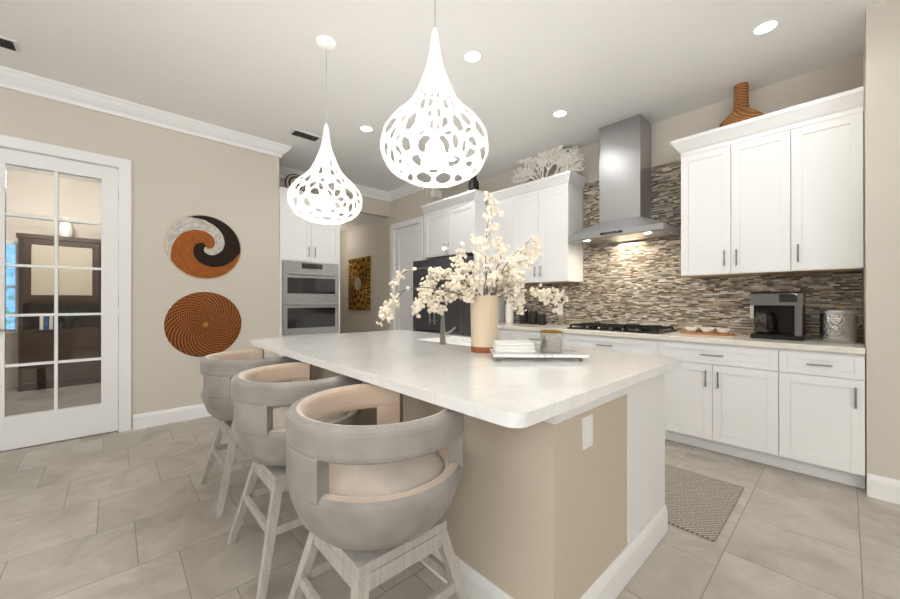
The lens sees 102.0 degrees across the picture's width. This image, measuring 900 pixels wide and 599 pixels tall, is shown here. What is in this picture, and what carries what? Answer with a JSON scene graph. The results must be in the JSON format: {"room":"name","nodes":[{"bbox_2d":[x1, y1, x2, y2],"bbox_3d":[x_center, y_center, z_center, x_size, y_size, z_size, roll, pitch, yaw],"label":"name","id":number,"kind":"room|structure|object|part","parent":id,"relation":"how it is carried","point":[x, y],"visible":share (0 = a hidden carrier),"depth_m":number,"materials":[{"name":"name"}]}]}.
{"room":"kitchen","nodes":[
{"label":"kitchen","id":0,"kind":"room"},
{"bbox_2d":[0,383,101,451],"bbox_3d":[-5.329,1.258,3.692,5.720,0.084,3.410,0,0,-43],"label":"floor","id":1,"kind":"structure","parent":0,"point":[30,404],"depth_m":4.53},
{"bbox_2d":[16,217,118,391],"bbox_3d":[-5.300,-0.002,5.551,1.640,2.440,0.470,0,0,-43],"label":"hutch","id":2,"kind":"object","parent":1,"relation":"on","point":[75,297],"depth_m":5.14,"materials":[{"name":"brown wood"}]},
{"bbox_2d":[6,169,118,387],"bbox_3d":[-5.421,-0.302,5.846,8.500,3.050,0.120,0,0,-43],"label":"wall","id":3,"kind":"structure","parent":0,"point":[33,196],"depth_m":5.30,"materials":[{"name":"paint"}]},
{"bbox_2d":[6,240,17,333],"bbox_3d":[-6.372,-0.188,4.870,0.860,1.300,0.020,0,0,-43],"label":"window","id":4,"kind":"structure","parent":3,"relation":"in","point":[10,275],"depth_m":5.10,"materials":[{"name":"glass"}]},
{"bbox_2d":[0,87,278,429],"bbox_3d":[-4.129,-0.306,2.481,5.600,3.050,0.120,0,0,-43],"label":"wall","id":5,"kind":"structure","parent":0,"point":[175,176],"depth_m":3.63,"materials":[{"name":"paint"}]},
{"bbox_2d":[0,148,118,450],"bbox_3d":[-3.371,-0.007,3.128,0.804,2.438,0.105,0,0,-43],"label":"french door","id":6,"kind":"structure","parent":5,"relation":"in","point":[26,429],"depth_m":3.17,"materials":[{"name":"paint"}]},
{"bbox_2d":[0,135,130,432],"bbox_3d":[-3.395,-0.048,3.144,0.972,2.536,0.140,0,0,-43],"label":"door frame","id":7,"kind":"structure","parent":5,"relation":"attached to","point":[122,166],"depth_m":3.38,"materials":[{"name":"paint"}]},
{"bbox_2d":[0,65,291,159],"bbox_3d":[-4.014,-1.765,2.436,5.704,0.131,0.103,0,0,-43],"label":"crown molding","id":8,"kind":"structure","parent":5,"relation":"attached to","point":[30,84],"depth_m":3.38,"materials":[{"name":"paint"}]},
{"bbox_2d":[133,404,211,429],"bbox_3d":[-2.506,1.151,3.880,1.308,0.140,0.015,0,0,-43],"label":"baseboard","id":9,"kind":"structure","parent":5,"relation":"attached to","point":[150,419],"depth_m":3.62,"materials":[{"name":"paint"}]},
{"bbox_2d":[164,292,240,356],"bbox_3d":[-2.558,0.251,3.815,0.680,0.680,0.042,0,0,-43],"label":"wall art","id":10,"kind":"object","parent":5,"relation":"attached to","point":[199,324],"visible":1,"depth_m":3.79},
{"bbox_2d":[164,214,240,279],"bbox_3d":[-2.558,-0.559,3.816,0.680,0.680,0.042,0,0,-43],"label":"wall decor","id":11,"kind":"object","parent":5,"relation":"attached to","point":[200,246],"visible":1,"depth_m":3.79,"materials":[{"name":"wicker"}]},
{"bbox_2d":[279,178,389,217],"bbox_3d":[-1.825,-0.302,5.625,2.050,3.050,0.120,0,0,-43],"label":"wall","id":12,"kind":"structure","parent":0,"point":[375,207],"depth_m":5.99,"materials":[{"name":"paint"}]},
{"bbox_2d":[279,167,390,201],"bbox_3d":[-1.748,-1.761,5.544,2.046,0.131,0.103,0,0,-43],"label":"crown molding","id":13,"kind":"structure","parent":12,"relation":"attached to","point":[365,191],"depth_m":5.73,"materials":[{"name":"paint"}]},
{"bbox_2d":[340,213,384,231],"bbox_3d":[-2.353,-1.629,6.908,1.090,0.388,2.480,0,0,-43],"label":"ceiling","id":14,"kind":"structure","parent":0,"point":[360,219],"depth_m":6.64,"materials":[{"name":"paint"}]},
{"bbox_2d":[340,181,453,332],"bbox_3d":[-1.365,-0.300,7.089,0.610,3.050,3.550,0,0,-43],"label":"wall","id":15,"kind":"structure","parent":0,"point":[372,240],"depth_m":6.63,"materials":[{"name":"paint"}]},
{"bbox_2d":[348,256,369,309],"bbox_3d":[-1.763,-0.320,7.029,0.052,1.000,0.800,0,0,-43],"label":"wall art","id":16,"kind":"object","parent":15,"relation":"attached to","point":[359,284],"visible":1,"depth_m":6.96,"materials":[{"name":"gold metal"}]},
{"bbox_2d":[388,180,423,200],"bbox_3d":[-0.707,-1.760,5.848,0.103,0.131,0.810,0,0,-43],"label":"crown molding","id":17,"kind":"structure","parent":15,"relation":"attached to","point":[408,189],"depth_m":5.87,"materials":[{"name":"paint"}]},
{"bbox_2d":[390,216,422,329],"bbox_3d":[-0.675,-0.035,5.963,0.140,2.516,0.892,0,0,-43],"label":"door frame","id":18,"kind":"structure","parent":15,"relation":"attached to","point":[419,220],"depth_m":6.19,"materials":[{"name":"paint"}]},
{"bbox_2d":[395,224,418,330],"bbox_3d":[-0.705,0.006,5.944,0.101,2.418,0.724,0,0,-43],"label":"pantry door","id":19,"kind":"structure","parent":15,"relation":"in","point":[406,247],"depth_m":6.01,"materials":[{"name":"paint"}]},
{"bbox_2d":[431,189,441,198],"bbox_3d":[-0.207,-1.667,5.708,0.180,0.120,0.050,0,0,-43],"label":"door chime","id":20,"kind":"object","parent":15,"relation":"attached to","point":[435,193],"visible":1,"depth_m":5.67,"materials":[{"name":"white plastic"}]},
{"bbox_2d":[0,0,885,191],"bbox_3d":[-1.247,-1.883,1.318,8.500,0.100,12.440,0,0,-43],"label":"ceiling","id":21,"kind":"structure","parent":0,"point":[256,68],"depth_m":2.77,"materials":[{"name":"paint"}]},
{"bbox_2d":[0,36,20,52],"bbox_3d":[-3.215,-1.822,2.524,0.300,0.016,0.150,0,0,-43],"label":"ceiling vent","id":22,"kind":"object","parent":21,"relation":"in","point":[9,43],"depth_m":2.59,"materials":[{"name":"metal"}]},
{"bbox_2d":[289,128,321,141],"bbox_3d":[-1.596,-1.820,4.029,0.300,0.016,0.150,0,0,-43],"label":"ceiling vent","id":23,"kind":"object","parent":21,"relation":"in","point":[295,132],"depth_m":4.01,"materials":[{"name":"metal"}]},
{"bbox_2d":[287,35,362,224],"bbox_3d":[-0.876,-1.197,2.583,0.500,1.266,0.505,0,0,-43],"label":"pendant light","id":24,"kind":"object","parent":21,"relation":"hanging from","point":[324,156],"visible":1,"depth_m":2.54,"materials":[{"name":"white plastic"}]},
{"bbox_3d":[-0.877,-0.694,2.582,0.090,0.112,0.090,0,0,-43],"label":"bulb","id":25,"kind":"part","parent":24,"relation":"part of","materials":[{"name":"white glass"}]},
{"bbox_2d":[358,125,374,132],"bbox_3d":[-0.888,-1.825,3.879,0.171,0.008,0.171,0,0,2],"label":"recessed light","id":26,"kind":"object","parent":21,"relation":"in","point":[363,128],"depth_m":3.87,"materials":[{"name":"paint"}]},
{"bbox_2d":[380,0,488,187],"bbox_3d":[-0.070,-1.198,1.708,0.502,1.266,0.505,0,0,-43],"label":"pendant light","id":27,"kind":"object","parent":21,"relation":"hanging from","point":[434,152],"visible":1,"depth_m":1.64,"materials":[{"name":"white plastic"}]},
{"bbox_3d":[-0.070,-0.700,1.707,0.090,0.112,0.090,0,0,-43],"label":"bulb","id":28,"kind":"part","parent":27,"relation":"part of","materials":[{"name":"white glass"}]},
{"bbox_2d":[449,157,457,161],"bbox_3d":[0.017,-1.824,4.713,0.171,0.008,0.171,0,0,2],"label":"recessed light","id":29,"kind":"object","parent":21,"relation":"in","point":[453,159],"depth_m":4.72,"materials":[{"name":"paint"}]},
{"bbox_2d":[461,49,483,63],"bbox_3d":[0.169,-1.827,2.732,0.171,0.008,0.171,0,0,2],"label":"recessed light","id":30,"kind":"object","parent":21,"relation":"in","point":[470,56],"depth_m":2.73,"materials":[{"name":"paint"}]},
{"bbox_2d":[551,109,568,117],"bbox_3d":[1.074,-1.825,3.566,0.171,0.008,0.171,0,0,2],"label":"recessed light","id":31,"kind":"object","parent":21,"relation":"in","point":[560,113],"depth_m":3.56,"materials":[{"name":"paint"}]},
{"bbox_2d":[749,17,782,36],"bbox_3d":[2.111,-1.827,2.441,0.171,0.008,0.171,0,0,2],"label":"recessed light","id":32,"kind":"object","parent":21,"relation":"in","point":[759,29],"depth_m":2.44,"materials":[{"name":"paint"}]},
{"bbox_2d":[0,416,899,598],"bbox_3d":[-1.247,1.257,1.314,8.500,0.080,12.440,0,0,-43],"label":"floor","id":33,"kind":"structure","parent":0,"point":[121,515],"depth_m":1.88,"materials":[{"name":"tile"}]},
{"bbox_2d":[200,348,301,518],"bbox_3d":[-1.288,0.784,2.406,0.597,0.867,0.598,0,0,-43],"label":"stool","id":34,"kind":"object","parent":33,"relation":"on","point":[219,370],"visible":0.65,"depth_m":2.15,"materials":[{"name":"leather"}]},
{"bbox_2d":[227,362,361,598],"bbox_3d":[-0.750,0.783,1.820,0.594,0.867,0.598,0,0,-43],"label":"stool","id":35,"kind":"object","parent":33,"relation":"on","point":[265,398],"visible":0.62,"depth_m":1.58,"materials":[{"name":"leather"}]},
{"bbox_2d":[279,187,340,356],"bbox_3d":[-1.966,-0.061,4.837,0.766,2.563,0.827,0,0,-43],"label":"tall cabinet","id":36,"kind":"object","parent":33,"relation":"on","point":[309,277],"visible":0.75,"depth_m":4.55,"materials":[{"name":"paint"}]},
{"bbox_2d":[285,174,305,190],"bbox_3d":[-1.998,-1.504,4.774,0.310,0.321,0.100,0,0,-43],"label":"decorative plate","id":37,"kind":"object","parent":36,"relation":"on","point":[290,179],"visible":0.4,"depth_m":4.74,"materials":[{"name":"brown wood"}]},
{"bbox_2d":[279,260,338,335],"bbox_3d":[-1.875,-0.028,4.737,0.702,0.896,0.557,0,0,-43],"label":"wall oven","id":38,"kind":"object","parent":36,"relation":"in","point":[309,289],"depth_m":4.55,"materials":[{"name":"silver metal"}]},
{"bbox_2d":[285,383,468,598],"bbox_3d":[-0.252,0.783,1.280,0.593,0.867,0.598,0,0,-43],"label":"stool","id":39,"kind":"object","parent":33,"relation":"on","point":[372,504],"visible":0.94,"depth_m":1.08,"materials":[{"name":"leather"}]},
{"bbox_2d":[413,256,473,336],"bbox_3d":[0.076,0.322,5.268,0.896,1.798,0.990,0,0,-43],"label":"refrigerator","id":40,"kind":"object","parent":33,"relation":"on","point":[457,314],"visible":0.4,"depth_m":4.91,"materials":[{"name":"black metal"}]},
{"bbox_2d":[421,189,503,321],"bbox_3d":[0.189,-0.106,5.331,0.677,2.653,1.121,0,0,-43],"label":"tall cabinet","id":41,"kind":"object","parent":33,"relation":"on","point":[452,222],"visible":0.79,"depth_m":5.07,"materials":[{"name":"paint"}]},
{"bbox_2d":[468,174,478,190],"bbox_3d":[0.328,-1.584,5.054,0.156,0.300,0.156,0,0,-43],"label":"vase","id":42,"kind":"object","parent":41,"relation":"on","point":[473,182],"visible":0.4,"depth_m":5.00,"materials":[{"name":"ceramic"}]},
{"bbox_2d":[311,368,667,598],"bbox_3d":[-0.062,0.779,2.461,1.151,0.877,2.434,0,0,-43],"label":"kitchen island","id":43,"kind":"object","parent":33,"relation":"on","point":[560,492],"depth_m":1.41,"materials":[{"name":"paint"}]},
{"bbox_2d":[251,330,680,431],"bbox_3d":[-0.168,0.319,2.350,1.410,0.040,2.540,0,0,-43],"label":"island countertop","id":44,"kind":"structure","parent":43,"relation":"on","point":[514,394],"depth_m":1.55,"materials":[{"name":"white stone"}]},
{"bbox_2d":[439,304,454,343],"bbox_3d":[-0.040,0.163,2.537,0.135,0.271,0.182,0,0,-43],"label":"faucet","id":45,"kind":"object","parent":44,"relation":"on","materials":[{"name":"silver metal"}]},
{"bbox_2d":[447,340,470,343],"bbox_3d":[0.124,0.436,2.674,0.408,0.216,0.708,0,0,-43],"label":"sink","id":46,"kind":"object","parent":44,"relation":"in","point":[448,341],"depth_m":2.95,"materials":[{"name":"white ceramic"}]},
{"bbox_2d":[376,191,568,352],"bbox_3d":[0.082,-0.125,2.125,1.018,0.845,0.886,0,0,-43],"label":"flower vase","id":47,"kind":"object","parent":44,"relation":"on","point":[484,309],"visible":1,"depth_m":2.07,"materials":[{"name":"white plant"}]},
{"bbox_2d":[490,349,588,360],"bbox_3d":[0.442,0.280,1.866,0.460,0.035,0.220,0,0,2],"label":"serving tray","id":48,"kind":"object","parent":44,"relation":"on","point":[568,353],"visible":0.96,"depth_m":1.77,"materials":[{"name":"stone"}]},
{"bbox_2d":[493,340,535,352],"bbox_3d":[0.327,0.237,1.879,0.200,0.049,0.145,0,0,2],"label":"folded towel","id":49,"kind":"object","parent":48,"relation":"on","point":[513,346],"visible":1,"depth_m":1.81,"materials":[{"name":"white fabric"}]},
{"bbox_2d":[540,330,562,352],"bbox_3d":[0.517,0.208,1.863,0.113,0.106,0.113,0,0,-43],"label":"candle jar","id":50,"kind":"object","parent":48,"relation":"on","point":[550,341],"visible":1,"depth_m":1.82,"materials":[{"name":"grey glass"}]},
{"bbox_2d":[498,328,505,339],"bbox_3d":[0.759,0.781,4.746,0.620,0.876,0.628,0,0,-43],"label":"base cabinet","id":51,"kind":"object","parent":33,"relation":"on","point":[501,332],"depth_m":4.43,"materials":[{"name":"paint"}]},
{"bbox_2d":[506,329,539,342],"bbox_3d":[1.188,0.781,4.280,0.620,0.876,0.761,0,0,-43],"label":"base cabinet","id":52,"kind":"object","parent":33,"relation":"on","point":[511,334],"depth_m":4.21,"materials":[{"name":"paint"}]},
{"bbox_2d":[562,333,645,353],"bbox_3d":[1.738,0.780,3.684,0.620,0.876,0.981,0,0,-43],"label":"base cabinet","id":53,"kind":"object","parent":33,"relation":"on","point":[622,344],"depth_m":3.50,"materials":[{"name":"paint"}]},
{"bbox_2d":[665,464,743,541],"bbox_3d":[1.458,1.213,2.274,0.780,0.010,0.475,0,0,-43],"label":"mat","id":54,"kind":"object","parent":33,"relation":"on","point":[698,504],"visible":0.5,"depth_m":2.20,"materials":[{"name":"beige fabric"}]},
{"bbox_2d":[646,339,765,463],"bbox_3d":[2.293,0.779,3.081,0.620,0.876,0.901,0,0,-43],"label":"base cabinet","id":55,"kind":"object","parent":33,"relation":"on","point":[715,401],"depth_m":2.86,"materials":[{"name":"paint"}]},
{"bbox_2d":[766,348,865,488],"bbox_3d":[2.674,0.779,2.667,0.620,0.876,0.466,0,0,-43],"label":"base cabinet","id":56,"kind":"object","parent":33,"relation":"on","point":[801,411],"depth_m":2.45,"materials":[{"name":"paint"}]},
{"bbox_2d":[498,322,865,354],"bbox_3d":[1.682,0.321,3.731,0.638,0.040,3.374,0,0,-43],"label":"countertop","id":57,"kind":"structure","parent":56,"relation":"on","point":[817,344],"depth_m":2.90,"materials":[{"name":"stone"}]},
{"bbox_2d":[505,297,513,322],"bbox_3d":[0.786,0.111,4.821,0.110,0.380,0.110,0,0,-43],"label":"bottle","id":58,"kind":"object","parent":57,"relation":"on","point":[509,314],"visible":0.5,"depth_m":4.78,"materials":[{"name":"ceramic"}]},
{"bbox_2d":[519,306,527,323],"bbox_3d":[0.960,0.185,4.750,0.119,0.232,0.119,0,0,41],"label":"canister","id":59,"kind":"object","parent":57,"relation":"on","point":[522,318],"depth_m":4.70,"materials":[{"name":"ceramic"}]},
{"bbox_2d":[526,309,536,323],"bbox_3d":[1.061,0.210,4.639,0.109,0.182,0.109,0,0,41],"label":"canister","id":60,"kind":"object","parent":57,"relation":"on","point":[531,313],"depth_m":4.61,"materials":[{"name":"ceramic"}]},
{"bbox_2d":[535,311,545,324],"bbox_3d":[1.141,0.225,4.523,0.099,0.152,0.099,0,0,41],"label":"canister","id":61,"kind":"object","parent":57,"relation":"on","point":[535,317],"depth_m":4.49,"materials":[{"name":"ceramic"}]},
{"bbox_2d":[567,323,675,333],"bbox_3d":[1.728,0.277,3.724,0.460,0.046,0.900,0,0,-43],"label":"cooktop","id":62,"kind":"object","parent":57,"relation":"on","point":[651,329],"visible":1,"depth_m":3.60,"materials":[{"name":"black metal"}]},
{"bbox_2d":[680,327,735,335],"bbox_3d":[2.278,0.270,3.231,0.150,0.058,0.380,0,0,-43],"label":"tray","id":63,"kind":"object","parent":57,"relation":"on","point":[708,331],"visible":1,"depth_m":3.19,"materials":[{"name":"brown wood"}]},
{"bbox_2d":[750,291,804,340],"bbox_3d":[2.562,0.116,2.854,0.273,0.365,0.300,0,0,-43],"label":"coffee maker","id":64,"kind":"object","parent":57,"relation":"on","point":[779,315],"visible":1,"depth_m":2.83,"materials":[{"name":"black plastic"}]},
{"bbox_2d":[819,305,857,343],"bbox_3d":[2.772,0.164,2.606,0.188,0.268,0.188,0,0,-43],"label":"canister","id":65,"kind":"object","parent":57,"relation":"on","point":[838,325],"visible":1,"depth_m":2.54,"materials":[{"name":"metal"}]},
{"bbox_2d":[454,55,862,340],"bbox_3d":[0.411,-0.302,5.700,0.120,3.050,8.000,0,0,-43],"label":"wall","id":66,"kind":"structure","parent":0,"point":[840,77],"depth_m":3.37,"materials":[{"name":"paint"}]},
{"bbox_2d":[488,190,507,281],"bbox_3d":[0.808,-0.825,4.913,0.335,1.215,0.453,0,0,-43],"label":"upper cabinet","id":67,"kind":"object","parent":66,"relation":"attached to","point":[501,196],"depth_m":4.80,"materials":[{"name":"paint"}]},
{"bbox_2d":[508,170,583,284],"bbox_3d":[1.166,-0.826,4.524,0.335,1.215,0.846,0,0,-43],"label":"upper cabinet","id":68,"kind":"object","parent":66,"relation":"attached to","point":[550,210],"depth_m":4.29,"materials":[{"name":"paint"}]},
{"bbox_2d":[510,145,584,184],"bbox_3d":[1.174,-1.708,4.497,0.158,0.543,1.074,0,0,-43],"label":"sculpture","id":69,"kind":"object","parent":68,"relation":"on","point":[542,159],"visible":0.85,"depth_m":4.46,"materials":[{"name":"white"}]},
{"bbox_2d":[568,114,679,245],"bbox_3d":[1.766,-1.230,3.761,0.490,1.194,0.930,0,0,-43],"label":"range hood","id":70,"kind":"object","parent":66,"relation":"attached to","point":[624,180],"visible":1,"depth_m":3.69,"materials":[{"name":"metal"}]},
{"bbox_2d":[505,160,861,339],"bbox_3d":[1.925,-0.540,3.955,0.018,1.679,3.374,0,0,-43],"label":"mosaic","id":71,"kind":"object","parent":66,"relation":"attached to","point":[640,282],"visible":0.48,"depth_m":3.68,"materials":[{"name":"multicoloured tile"}]},
{"bbox_2d":[680,114,775,277],"bbox_3d":[2.469,-0.828,3.111,0.335,1.215,0.788,0,0,-43],"label":"upper cabinet","id":72,"kind":"object","parent":66,"relation":"attached to","point":[728,174],"depth_m":3.02,"materials":[{"name":"paint"}]},
{"bbox_2d":[719,82,763,126],"bbox_3d":[2.478,-1.646,3.105,0.320,0.420,0.320,0,0,-43],"label":"wicker vase","id":73,"kind":"object","parent":72,"relation":"on","point":[742,110],"visible":0.62,"depth_m":3.06,"materials":[{"name":"orange wicker"}]},
{"bbox_2d":[776,86,863,273],"bbox_3d":[2.797,-0.828,2.754,0.335,1.215,0.424,0,0,-43],"label":"upper cabinet","id":74,"kind":"object","parent":66,"relation":"attached to","point":[779,191],"depth_m":2.64,"materials":[{"name":"paint"}]},
{"bbox_2d":[863,0,899,492],"bbox_3d":[4.309,-0.308,0.997,0.760,3.050,4.200,0,0,-43],"label":"wall","id":75,"kind":"structure","parent":0,"point":[881,268],"depth_m":2.24,"materials":[{"name":"paint"}]},
{"bbox_2d":[867,473,899,504],"bbox_3d":[4.023,1.147,0.731,0.015,0.140,4.197,0,0,-43],"label":"baseboard","id":76,"kind":"structure","parent":75,"relation":"attached to","point":[884,488],"depth_m":2.22,"materials":[{"name":"paint"}]}
]}

